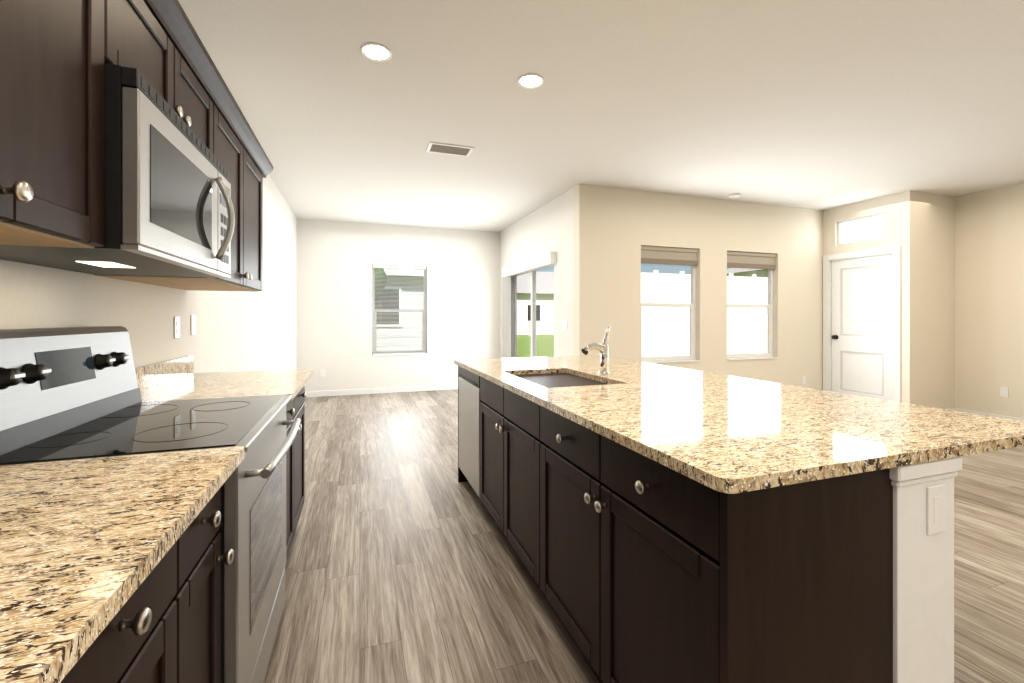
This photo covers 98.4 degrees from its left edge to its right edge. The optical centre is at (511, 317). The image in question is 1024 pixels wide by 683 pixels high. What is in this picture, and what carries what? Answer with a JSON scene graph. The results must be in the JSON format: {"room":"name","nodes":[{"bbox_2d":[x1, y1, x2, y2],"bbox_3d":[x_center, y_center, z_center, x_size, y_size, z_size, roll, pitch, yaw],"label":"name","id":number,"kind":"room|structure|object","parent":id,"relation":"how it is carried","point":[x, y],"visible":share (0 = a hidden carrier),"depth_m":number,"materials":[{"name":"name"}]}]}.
{"room":"kitchen","nodes":[
{"label":"kitchen","id":0,"kind":"room"},
{"bbox_2d":[0,174,296,372],"bbox_3d":[-1.758,-0.150,2.065,0.150,2.750,10.250,0,0,-19],"label":"wall","id":1,"kind":"structure","parent":0,"point":[238,331],"depth_m":2.51,"materials":[{"name":"paint"}]},
{"bbox_2d":[0,0,31,231],"bbox_3d":[-0.860,-0.537,0.265,0.372,0.752,0.859,0,0,-19],"label":"upper cabinet","id":2,"kind":"object","parent":1,"relation":"attached to","point":[15,15],"depth_m":0.74,"materials":[{"name":"brown wood"}]},
{"bbox_2d":[0,0,115,251],"bbox_3d":[-1.025,-0.537,0.746,0.372,0.752,0.396,0,0,-19],"label":"upper cabinet","id":3,"kind":"object","parent":1,"relation":"attached to","point":[72,39],"depth_m":0.89,"materials":[{"name":"brown wood"}]},
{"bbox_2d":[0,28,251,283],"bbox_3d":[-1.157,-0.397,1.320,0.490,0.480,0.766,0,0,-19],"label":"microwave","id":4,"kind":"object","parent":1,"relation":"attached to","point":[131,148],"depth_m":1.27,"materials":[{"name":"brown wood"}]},
{"bbox_2d":[92,356,195,389],"bbox_3d":[-1.234,0.263,0.812,0.020,0.100,3.580,0,0,-19],"label":"backsplash","id":5,"kind":"structure","parent":1,"relation":"attached to","point":[152,374],"depth_m":1.95,"materials":[{"name":"beige stone"}]},
{"bbox_2d":[116,0,219,99],"bbox_3d":[-1.216,-0.750,1.300,0.372,0.327,0.776,0,0,-19],"label":"upper cabinet","id":6,"kind":"object","parent":1,"relation":"attached to","point":[158,16],"depth_m":1.25,"materials":[{"name":"brown wood"}]},
{"bbox_2d":[174,317,179,338],"bbox_3d":[-1.766,0.050,2.332,0.006,0.115,0.070,0,0,-19],"label":"outlet","id":7,"kind":"object","parent":1,"relation":"attached to","point":[176,319],"depth_m":2.32,"materials":[{"name":"white plastic"}]},
{"bbox_2d":[191,315,195,334],"bbox_3d":[-1.844,0.041,2.559,0.006,0.115,0.070,0,0,-19],"label":"outlet","id":8,"kind":"object","parent":1,"relation":"attached to","point":[193,317],"depth_m":2.55,"materials":[{"name":"white plastic"}]},
{"bbox_2d":[126,88,267,291],"bbox_3d":[-1.493,-0.537,2.105,0.372,0.752,0.927,0,0,-19],"label":"upper cabinet","id":9,"kind":"object","parent":1,"relation":"attached to","point":[259,165],"depth_m":2.39,"materials":[{"name":"brown wood"}]},
{"bbox_2d":[297,219,499,391],"bbox_3d":[-1.712,-0.150,7.422,3.425,2.750,0.150,0,0,-19],"label":"wall","id":10,"kind":"structure","parent":0,"point":[336,260],"depth_m":7.21,"materials":[{"name":"paint"}]},
{"bbox_2d":[320,370,324,376],"bbox_3d":[-2.961,0.865,6.908,0.070,0.115,0.007,0,0,-19],"label":"outlet","id":11,"kind":"object","parent":10,"relation":"attached to","point":[322,372],"depth_m":6.91,"materials":[{"name":"white plastic"}]},
{"bbox_2d":[306,384,457,396],"bbox_3d":[-1.742,1.183,7.326,3.245,0.085,0.012,0,0,-19],"label":"baseboard","id":12,"kind":"structure","parent":10,"relation":"attached to","point":[376,390],"depth_m":7.18,"materials":[{"name":"white wood"}]},
{"bbox_2d":[372,265,426,355],"bbox_3d":[-1.864,-0.125,7.349,0.880,1.480,0.139,0,0,-19],"label":"window","id":13,"kind":"structure","parent":10,"relation":"in","point":[403,351],"depth_m":7.33,"materials":[{"name":"clear glass"}]},
{"bbox_2d":[500,188,572,357],"bbox_3d":[0.325,-0.150,6.537,0.150,2.750,2.850,0,0,-19],"label":"wall","id":14,"kind":"structure","parent":0,"point":[547,227],"depth_m":5.64,"materials":[{"name":"paint"}]},
{"bbox_2d":[502,251,555,357],"bbox_3d":[0.256,0.190,6.571,0.218,2.070,2.020,0,0,-19],"label":"sliding door","id":15,"kind":"structure","parent":14,"relation":"in","point":[512,272],"depth_m":7.10,"materials":[{"name":"clear glass"}]},
{"bbox_2d":[563,320,566,329],"bbox_3d":[0.642,0.085,5.372,0.007,0.115,0.115,0,0,-19],"label":"outlet","id":16,"kind":"object","parent":14,"relation":"attached to","point":[564,321],"depth_m":5.36,"materials":[{"name":"white plastic"}]},
{"bbox_2d":[178,0,1023,231],"bbox_3d":[2.126,-1.575,3.323,8.315,0.100,10.400,0,0,-19],"label":"ceiling","id":17,"kind":"structure","parent":0,"point":[822,105],"depth_m":3.08,"materials":[{"name":"paint"}]},
{"bbox_2d":[360,43,391,61],"bbox_3d":[-0.778,-1.522,2.535,0.176,0.006,0.176,0,0,-19],"label":"recessed light","id":18,"kind":"object","parent":17,"relation":"in","point":[378,52],"visible":1,"depth_m":2.53,"materials":[{"name":"white"}]},
{"bbox_2d":[426,142,473,156],"bbox_3d":[-0.561,-1.518,3.995,0.400,0.013,0.230,0,0,-19],"label":"ceiling vent","id":19,"kind":"object","parent":17,"relation":"in","point":[448,149],"visible":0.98,"depth_m":3.97,"materials":[{"name":"metal"}]},
{"bbox_2d":[517,73,543,88],"bbox_3d":[0.121,-1.522,2.844,0.176,0.006,0.176,0,0,-19],"label":"recessed light","id":20,"kind":"object","parent":17,"relation":"in","point":[530,81],"visible":1,"depth_m":2.84,"materials":[{"name":"white"}]},
{"bbox_2d":[729,193,739,197],"bbox_3d":[2.751,-1.509,5.463,0.130,0.032,0.130,0,0,-19],"label":"smoke detector","id":21,"kind":"object","parent":17,"relation":"attached to","point":[735,195],"visible":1,"depth_m":5.43,"materials":[{"name":"white plastic"}]},
{"bbox_2d":[263,389,1023,682],"bbox_3d":[2.126,1.275,3.323,8.315,0.100,10.400,0,0,-19],"label":"floor","id":22,"kind":"structure","parent":0,"point":[404,563],"depth_m":2.14,"materials":[{"name":"brown wood"}]},
{"bbox_2d":[64,518,199,682],"bbox_3d":[-0.767,0.783,0.342,0.597,0.884,0.904,0,0,-19],"label":"base cabinet","id":23,"kind":"object","parent":22,"relation":"on","point":[157,639],"depth_m":0.74,"materials":[{"name":"brown wood"}]},
{"bbox_2d":[200,494,219,682],"bbox_3d":[-0.929,0.783,0.812,0.597,0.884,0.329,0,0,-19],"label":"base cabinet","id":24,"kind":"object","parent":22,"relation":"on","point":[210,520],"depth_m":1.00,"materials":[{"name":"brown wood"}]},
{"bbox_2d":[220,394,291,682],"bbox_3d":[-1.085,0.777,1.345,0.614,0.896,0.899,0,0,-19],"label":"oven","id":25,"kind":"object","parent":22,"relation":"on","point":[256,503],"depth_m":1.26,"materials":[{"name":"silver metal"}]},
{"bbox_2d":[0,370,313,682],"bbox_3d":[-0.938,0.301,0.915,0.647,0.081,3.580,0,0,-19],"label":"countertop","id":26,"kind":"structure","parent":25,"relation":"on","point":[98,488],"depth_m":0.80,"materials":[{"name":"beige stone"}]},
{"bbox_2d":[292,386,305,541],"bbox_3d":[-1.387,0.783,2.143,0.597,0.884,0.925,0,0,-19],"label":"base cabinet","id":27,"kind":"object","parent":22,"relation":"on","point":[298,405],"depth_m":2.42,"materials":[{"name":"brown wood"}]},
{"bbox_2d":[454,362,973,682],"bbox_3d":[0.345,0.783,2.199,0.754,0.884,2.586,0,0,-19],"label":"kitchen island","id":28,"kind":"object","parent":22,"relation":"on","point":[656,523],"depth_m":1.06,"materials":[{"name":"wood"}]},
{"bbox_2d":[458,364,493,514],"bbox_3d":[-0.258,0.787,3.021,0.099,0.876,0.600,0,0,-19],"label":"dishwasher","id":29,"kind":"object","parent":28,"relation":"in","point":[469,400],"depth_m":2.96,"materials":[{"name":"silver metal"}]},
{"bbox_2d":[454,356,1023,485],"bbox_3d":[0.568,0.371,2.290,1.234,0.117,2.620,0,0,-19],"label":"island countertop","id":30,"kind":"structure","parent":28,"relation":"on","point":[726,430],"depth_m":1.34,"materials":[{"name":"beige stone"}]},
{"bbox_2d":[578,326,613,373],"bbox_3d":[0.465,0.182,2.448,0.191,0.261,0.076,0,0,-19],"label":"faucet","id":31,"kind":"object","parent":30,"relation":"on","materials":[{"name":"silver metal"}]},
{"bbox_2d":[927,484,946,535],"bbox_3d":[1.037,0.468,1.079,0.070,0.115,0.005,0,0,-19],"label":"outlet","id":32,"kind":"object","parent":28,"relation":"attached to","point":[936,493],"depth_m":1.08,"materials":[{"name":"white plastic"}]},
{"bbox_2d":[573,184,822,389],"bbox_3d":[2.638,-0.150,5.747,4.010,2.750,0.150,0,0,-19],"label":"wall","id":33,"kind":"structure","parent":0,"point":[615,230],"depth_m":5.60,"materials":[{"name":"paint"}]},
{"bbox_2d":[641,246,700,363],"bbox_3d":[1.940,-0.163,5.486,0.880,1.425,0.139,0,0,-19],"label":"window","id":34,"kind":"structure","parent":33,"relation":"in","point":[653,255],"depth_m":5.51,"materials":[{"name":"clear glass"}]},
{"bbox_2d":[727,251,778,360],"bbox_3d":[3.178,-0.163,5.912,0.880,1.425,0.139,0,0,-19],"label":"window","id":35,"kind":"structure","parent":33,"relation":"in","point":[742,260],"depth_m":5.95,"materials":[{"name":"clear glass"}]},
{"bbox_2d":[802,376,805,383],"bbox_3d":[4.068,0.865,6.156,0.070,0.115,0.007,0,0,-19],"label":"outlet","id":36,"kind":"object","parent":33,"relation":"attached to","point":[803,377],"depth_m":6.15,"materials":[{"name":"white plastic"}]},
{"bbox_2d":[823,191,917,404],"bbox_3d":[4.658,-0.150,5.808,0.150,2.750,1.050,0,0,-19],"label":"wall","id":37,"kind":"structure","parent":0,"point":[900,209],"depth_m":5.35,"materials":[{"name":"paint"}]},
{"bbox_2d":[823,212,900,401],"bbox_3d":[4.629,-0.055,5.840,0.183,2.560,0.950,0,0,-19],"label":"door","id":38,"kind":"structure","parent":37,"relation":"attached to","point":[861,322],"depth_m":5.82,"materials":[{"name":"wood"}]},
{"bbox_2d":[918,192,954,408],"bbox_3d":[5.291,-0.150,5.550,0.880,2.750,0.150,0,0,-19],"label":"wall","id":39,"kind":"structure","parent":0,"point":[936,300],"depth_m":5.45,"materials":[{"name":"paint"}]},
{"bbox_2d":[955,183,1023,418],"bbox_3d":[6.646,-0.150,2.738,0.150,2.750,6.050,0,0,-19],"label":"wall","id":40,"kind":"structure","parent":0,"point":[989,293],"depth_m":5.26,"materials":[{"name":"paint"}]},
{"bbox_2d":[956,409,1023,420],"bbox_3d":[6.565,1.183,2.726,0.012,0.085,6.020,0,0,-19],"label":"baseboard","id":41,"kind":"structure","parent":40,"relation":"attached to","point":[961,410],"depth_m":5.25,"materials":[{"name":"white wood"}]},
{"bbox_2d":[1000,387,1008,397],"bbox_3d":[5.732,0.865,5.147,0.006,0.115,0.070,0,0,-19],"label":"outlet","id":42,"kind":"object","parent":40,"relation":"attached to","point":[1004,391],"depth_m":5.14,"materials":[{"name":"white plastic"}]},
{"label":"outside","id":43,"kind":"structure","parent":0,"visible":0},
{"bbox_2d":[517,335,553,357],"bbox_3d":[1.316,1.301,26.894,100.000,0.128,110.000,0,0,-19],"label":"ground","id":44,"kind":"structure","parent":43,"point":[524,344],"depth_m":19.46,"materials":[{"name":"green plant"}]},
{"bbox_2d":[375,268,385,296],"bbox_3d":[-3.718,-0.580,9.800,1.796,3.671,1.516,0,0,-19],"label":"tree","id":45,"kind":"object","parent":44,"relation":"on","point":[380,282],"depth_m":9.80,"materials":[{"name":"green plant"}]},
{"bbox_2d":[375,268,423,350],"bbox_3d":[-9.087,-1.025,17.484,13.000,4.500,9.820,0,0,-19],"label":"house","id":46,"kind":"structure","parent":44,"relation":"on","point":[402,302],"depth_m":14.55,"materials":[{"name":"white"}]},
{"bbox_2d":[517,271,553,334],"bbox_3d":[2.315,-1.375,37.814,19.800,5.200,10.800,0,0,-19],"label":"house","id":47,"kind":"structure","parent":44,"relation":"on","point":[543,310],"depth_m":32.53,"materials":[{"name":"paint"}]},
{"bbox_2d":[641,270,767,356],"bbox_3d":[5.479,0.015,11.733,7.320,2.420,0.100,0,0,-19],"label":"fence","id":48,"kind":"object","parent":44,"relation":"on","point":[683,351],"depth_m":11.31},
{"bbox_2d":[727,268,767,277],"bbox_3d":[16.321,-1.275,12.494,9.600,5.000,17.800,0,0,-19],"label":"tree","id":49,"kind":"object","parent":44,"relation":"on","point":[750,272],"depth_m":18.04,"materials":[{"name":"plant"}]}
]}

